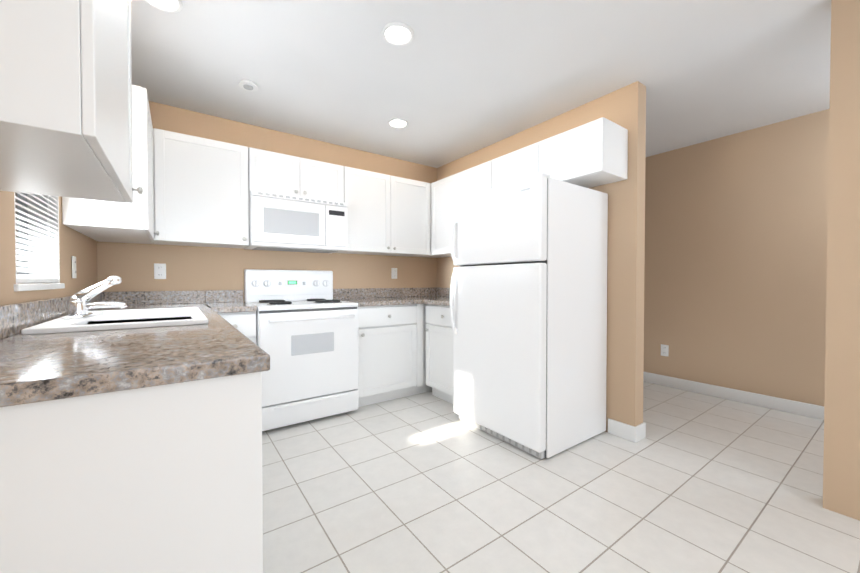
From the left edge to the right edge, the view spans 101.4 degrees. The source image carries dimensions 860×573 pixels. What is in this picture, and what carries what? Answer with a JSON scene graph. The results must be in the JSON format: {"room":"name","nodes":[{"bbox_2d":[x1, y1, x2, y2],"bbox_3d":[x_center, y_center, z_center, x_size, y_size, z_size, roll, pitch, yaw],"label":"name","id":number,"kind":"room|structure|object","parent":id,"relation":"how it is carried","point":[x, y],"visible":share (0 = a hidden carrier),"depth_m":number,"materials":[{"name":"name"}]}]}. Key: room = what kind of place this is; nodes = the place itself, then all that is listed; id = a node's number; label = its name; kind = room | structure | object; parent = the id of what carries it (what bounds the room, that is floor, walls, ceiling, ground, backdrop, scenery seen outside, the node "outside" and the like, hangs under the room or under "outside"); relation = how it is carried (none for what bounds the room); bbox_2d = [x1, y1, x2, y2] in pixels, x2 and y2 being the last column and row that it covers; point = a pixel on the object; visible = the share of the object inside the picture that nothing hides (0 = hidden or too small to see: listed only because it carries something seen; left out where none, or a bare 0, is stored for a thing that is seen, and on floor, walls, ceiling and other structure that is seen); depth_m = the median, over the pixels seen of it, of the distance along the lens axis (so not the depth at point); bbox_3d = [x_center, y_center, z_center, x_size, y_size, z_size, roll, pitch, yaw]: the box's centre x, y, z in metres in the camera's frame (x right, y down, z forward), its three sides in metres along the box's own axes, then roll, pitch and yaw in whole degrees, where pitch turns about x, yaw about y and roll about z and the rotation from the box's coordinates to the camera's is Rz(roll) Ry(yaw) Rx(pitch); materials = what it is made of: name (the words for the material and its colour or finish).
{"room":"kitchen","nodes":[
{"label":"kitchen","id":0,"kind":"room"},
{"bbox_2d":[0,191,97,304],"bbox_3d":[-0.881,-0.129,0.315,0.150,2.440,5.200,-1,1,-36],"label":"wall","id":1,"kind":"structure","parent":0,"point":[81,247],"depth_m":1.68,"materials":[{"name":"beige paint"}]},
{"bbox_2d":[14,192,59,283],"bbox_3d":[-1.657,-0.454,1.409,0.129,0.885,0.570,-1,1,-36],"label":"window","id":2,"kind":"structure","parent":1,"relation":"in","point":[32,275],"depth_m":1.61,"materials":[{"name":"white"}]},
{"bbox_2d":[15,192,58,282],"bbox_3d":[-1.614,-0.449,1.440,0.023,0.867,0.542,-1,1,-36],"label":"window blinds","id":3,"kind":"object","parent":2,"relation":"attached to","point":[32,280],"visible":0.33,"depth_m":1.42,"materials":[{"name":"white plastic"}]},
{"bbox_2d":[14,283,64,290],"bbox_3d":[-1.612,0.001,1.448,0.042,0.025,0.610,-1,1,-36],"label":"window sill","id":4,"kind":"structure","parent":1,"relation":"attached to","point":[27,287],"depth_m":1.38,"materials":[{"name":"white wood"}]},
{"bbox_2d":[0,0,142,202],"bbox_3d":[-0.976,-0.754,0.877,0.356,0.927,0.718,-1,1,-36],"label":"upper cabinet","id":5,"kind":"object","parent":1,"relation":"attached to","point":[65,98],"visible":1,"depth_m":0.68,"materials":[{"name":"white wood"}]},
{"bbox_2d":[72,256,76,277],"bbox_3d":[-1.910,-0.103,1.891,0.009,0.118,0.072,-1,1,-36],"label":"outlet","id":6,"kind":"object","parent":1,"relation":"attached to","point":[74,274],"visible":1,"depth_m":1.88,"materials":[{"name":"white plastic"}]},
{"bbox_2d":[62,85,158,243],"bbox_3d":[-1.917,-0.692,2.189,0.356,0.762,0.925,-1,1,-36],"label":"upper cabinet","id":7,"kind":"object","parent":1,"relation":"attached to","point":[107,221],"visible":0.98,"depth_m":1.88,"materials":[{"name":"white wood"}]},
{"bbox_2d":[97,101,436,303],"bbox_3d":[-0.512,-0.184,3.873,4.900,2.440,0.150,-1,1,-36],"label":"wall","id":8,"kind":"structure","parent":0,"point":[189,268],"depth_m":3.01,"materials":[{"name":"beige paint"}]},
{"bbox_2d":[154,263,165,278],"bbox_3d":[-2.048,-0.115,2.670,0.072,0.118,0.009,-1,1,-36],"label":"electrical outlet","id":9,"kind":"object","parent":8,"relation":"attached to","point":[159,271],"visible":1,"depth_m":2.67,"materials":[{"name":"white plastic"}]},
{"bbox_2d":[152,128,248,247],"bbox_3d":[-1.733,-0.700,2.673,0.595,0.762,0.356,-1,1,-36],"label":"upper cabinet","id":10,"kind":"object","parent":8,"relation":"attached to","point":[200,190],"visible":0.96,"depth_m":2.55,"materials":[{"name":"white wood"}]},
{"bbox_2d":[248,147,343,201],"bbox_3d":[-1.175,-0.915,3.070,0.767,0.343,0.356,-1,1,-36],"label":"upper cabinet","id":11,"kind":"object","parent":8,"relation":"attached to","point":[274,172],"visible":0.69,"depth_m":2.92,"materials":[{"name":"white wood"}]},
{"bbox_2d":[243,190,346,252],"bbox_3d":[-1.158,-0.527,3.051,0.768,0.426,0.416,-1,1,-36],"label":"microwave","id":12,"kind":"object","parent":11,"relation":"attached to","point":[281,222],"visible":1,"depth_m":2.86,"materials":[{"name":"white"}]},
{"bbox_2d":[336,166,431,257],"bbox_3d":[-0.480,-0.714,3.590,0.955,0.762,0.327,-1,1,-36],"label":"upper cabinet","id":13,"kind":"object","parent":8,"relation":"attached to","point":[388,215],"depth_m":3.43,"materials":[{"name":"white wood"}]},
{"bbox_2d":[391,268,396,278],"bbox_3d":[-0.391,-0.144,3.859,0.072,0.118,0.009,-1,1,-36],"label":"electrical outlet","id":14,"kind":"object","parent":8,"relation":"attached to","point":[393,273],"visible":1,"depth_m":3.85,"materials":[{"name":"white plastic"}]},
{"bbox_2d":[432,255,450,257],"bbox_3d":[0.021,-0.719,3.950,0.388,0.762,0.327,-1,1,-36],"label":"upper cabinet","id":15,"kind":"object","parent":8,"relation":"attached to","point":[433,256],"depth_m":3.97,"materials":[{"name":"white wood"}]},
{"bbox_2d":[131,0,830,167],"bbox_3d":[1.048,-1.420,1.681,5.000,0.100,5.600,-1,1,-36],"label":"ceiling","id":16,"kind":"structure","parent":0,"point":[452,80],"depth_m":2.19,"materials":[{"name":"white paint"}]},
{"bbox_2d":[143,0,182,12],"bbox_3d":[-1.276,-1.366,1.662,0.178,0.022,0.178,-1,1,-36],"label":"recessed light","id":17,"kind":"object","parent":16,"relation":"in","point":[172,6],"visible":0.98,"depth_m":1.70,"materials":[{"name":"white"}]},
{"bbox_2d":[238,79,257,91],"bbox_3d":[-1.235,-1.366,2.393,0.121,0.030,0.121,-1,1,-36],"label":"ceiling detector","id":18,"kind":"object","parent":16,"relation":"attached to","point":[247,85],"visible":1,"depth_m":2.38,"materials":[{"name":"white plastic"}]},
{"bbox_2d":[381,22,413,45],"bbox_3d":[-0.175,-1.370,1.911,0.178,0.022,0.178,-1,1,-36],"label":"recessed light","id":19,"kind":"object","parent":16,"relation":"in","point":[397,33],"visible":1,"depth_m":1.90,"materials":[{"name":"white plastic"}]},
{"bbox_2d":[388,118,408,127],"bbox_3d":[-0.271,-1.386,2.987,0.178,0.022,0.178,-1,1,-36],"label":"recessed light","id":20,"kind":"object","parent":16,"relation":"in","point":[398,123],"visible":0.96,"depth_m":2.97,"materials":[{"name":"white"}]},
{"bbox_2d":[262,381,859,572],"bbox_3d":[1.048,1.119,1.720,5.000,0.100,5.600,-1,1,-36],"label":"floor","id":21,"kind":"structure","parent":0,"point":[429,482],"depth_m":1.79,"materials":[{"name":"tile"}]},
{"bbox_2d":[0,360,267,572],"bbox_3d":[-0.825,0.641,0.912,0.617,0.880,0.569,-1,1,-36],"label":"base cabinet","id":22,"kind":"object","parent":21,"relation":"on","point":[130,431],"depth_m":0.72,"materials":[{"name":"white wood"}]},
{"bbox_2d":[0,304,263,407],"bbox_3d":[-1.365,0.169,1.660,0.620,0.039,2.452,-1,1,-36],"label":"countertop","id":23,"kind":"structure","parent":22,"relation":"on","point":[41,367],"depth_m":0.81,"materials":[{"name":"brown stone"}]},
{"bbox_2d":[60,276,127,319],"bbox_3d":[-1.463,0.041,1.556,0.193,0.180,0.210,-1,1,-36],"label":"faucet","id":24,"kind":"object","parent":23,"relation":"on","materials":[{"name":"silver metal"}]},
{"bbox_2d":[16,304,211,335],"bbox_3d":[-1.361,0.229,1.632,0.514,0.198,0.844,-1,1,-36],"label":"sink","id":25,"kind":"object","parent":23,"relation":"in","point":[131,317],"depth_m":1.47,"materials":[{"name":"white ceramic"}]},
{"bbox_2d":[205,290,256,343],"bbox_3d":[-1.517,0.545,2.668,0.274,1.020,0.646,-1,1,-36],"label":"base cabinet","id":26,"kind":"object","parent":21,"relation":"on","point":[231,307],"visible":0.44,"depth_m":2.49,"materials":[{"name":"white wood"}]},
{"bbox_2d":[244,269,358,431],"bbox_3d":[-1.069,0.453,2.934,0.760,1.195,0.728,-1,1,-36],"label":"range","id":27,"kind":"object","parent":21,"relation":"on","point":[306,333],"visible":0.98,"depth_m":2.72,"materials":[{"name":"white metal"}]},
{"bbox_2d":[357,303,423,406],"bbox_3d":[-0.517,0.603,3.405,0.678,0.880,0.617,-1,1,-36],"label":"base cabinet","id":28,"kind":"object","parent":21,"relation":"on","point":[392,323],"depth_m":3.15,"materials":[{"name":"white wood"}]},
{"bbox_2d":[332,295,449,306],"bbox_3d":[-0.262,0.140,3.576,1.300,0.039,0.625,-1,1,-36],"label":"countertop","id":29,"kind":"structure","parent":28,"relation":"on","point":[391,298],"depth_m":3.36,"materials":[{"name":"stone"}]},
{"bbox_2d":[424,304,431,391],"bbox_3d":[-0.042,0.598,3.746,0.754,0.880,0.617,-1,1,-36],"label":"base cabinet","id":30,"kind":"object","parent":21,"relation":"on","point":[426,388],"depth_m":3.39,"materials":[{"name":"white wood"}]},
{"bbox_2d":[424,299,452,403],"bbox_3d":[0.365,0.535,3.269,0.646,1.020,0.581,-1,1,-36],"label":"base cabinet","id":31,"kind":"object","parent":21,"relation":"on","point":[439,354],"visible":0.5,"depth_m":3.17,"materials":[{"name":"white wood"}]},
{"bbox_2d":[450,172,607,458],"bbox_3d":[0.699,0.178,2.627,0.828,1.738,0.825,-1,1,-36],"label":"refrigerator","id":32,"kind":"object","parent":21,"relation":"on","point":[528,301],"visible":1,"depth_m":2.32,"materials":[{"name":"white metal"}]},
{"bbox_2d":[437,0,859,520],"bbox_3d":[1.650,-0.157,2.132,0.120,2.440,5.200,-1,1,-36],"label":"wall","id":33,"kind":"structure","parent":0,"point":[841,476],"depth_m":1.68,"materials":[{"name":"beige paint"}]},
{"bbox_2d":[431,160,491,255],"bbox_3d":[0.382,-0.712,3.475,0.356,0.762,0.896,-1,1,-36],"label":"upper cabinet","id":34,"kind":"object","parent":33,"relation":"attached to","point":[446,192],"visible":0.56,"depth_m":3.50,"materials":[{"name":"white wood"}]},
{"bbox_2d":[492,117,627,188],"bbox_3d":[0.931,-0.911,2.708,0.356,0.340,0.972,-1,1,-36],"label":"upper cabinet","id":35,"kind":"object","parent":33,"relation":"attached to","point":[594,153],"visible":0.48,"depth_m":2.41,"materials":[{"name":"white wood"}]},
{"bbox_2d":[608,418,645,438],"bbox_3d":[0.848,0.991,3.381,0.014,0.105,2.264,-1,1,-36],"label":"baseboard","id":36,"kind":"structure","parent":33,"relation":"attached to","point":[637,433],"depth_m":2.44,"materials":[{"name":"white wood"}]},
{"bbox_2d":[644,109,829,405],"bbox_3d":[2.978,-0.172,3.085,0.150,2.440,5.200,-1,1,-36],"label":"wall","id":37,"kind":"structure","parent":0,"point":[735,269],"depth_m":3.17,"materials":[{"name":"beige paint"}]},
{"bbox_2d":[661,344,668,355],"bbox_3d":[2.456,0.669,3.684,0.009,0.118,0.072,-1,1,-36],"label":"outlet","id":38,"kind":"object","parent":37,"relation":"attached to","point":[664,350],"visible":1,"depth_m":3.68,"materials":[{"name":"white plastic"}]},
{"bbox_2d":[643,372,823,419],"bbox_3d":[2.909,0.996,3.054,0.018,0.105,5.200,-1,1,-36],"label":"baseboard","id":39,"kind":"structure","parent":37,"relation":"attached to","point":[800,408],"depth_m":3.18,"materials":[{"name":"white wood"}]}
]}

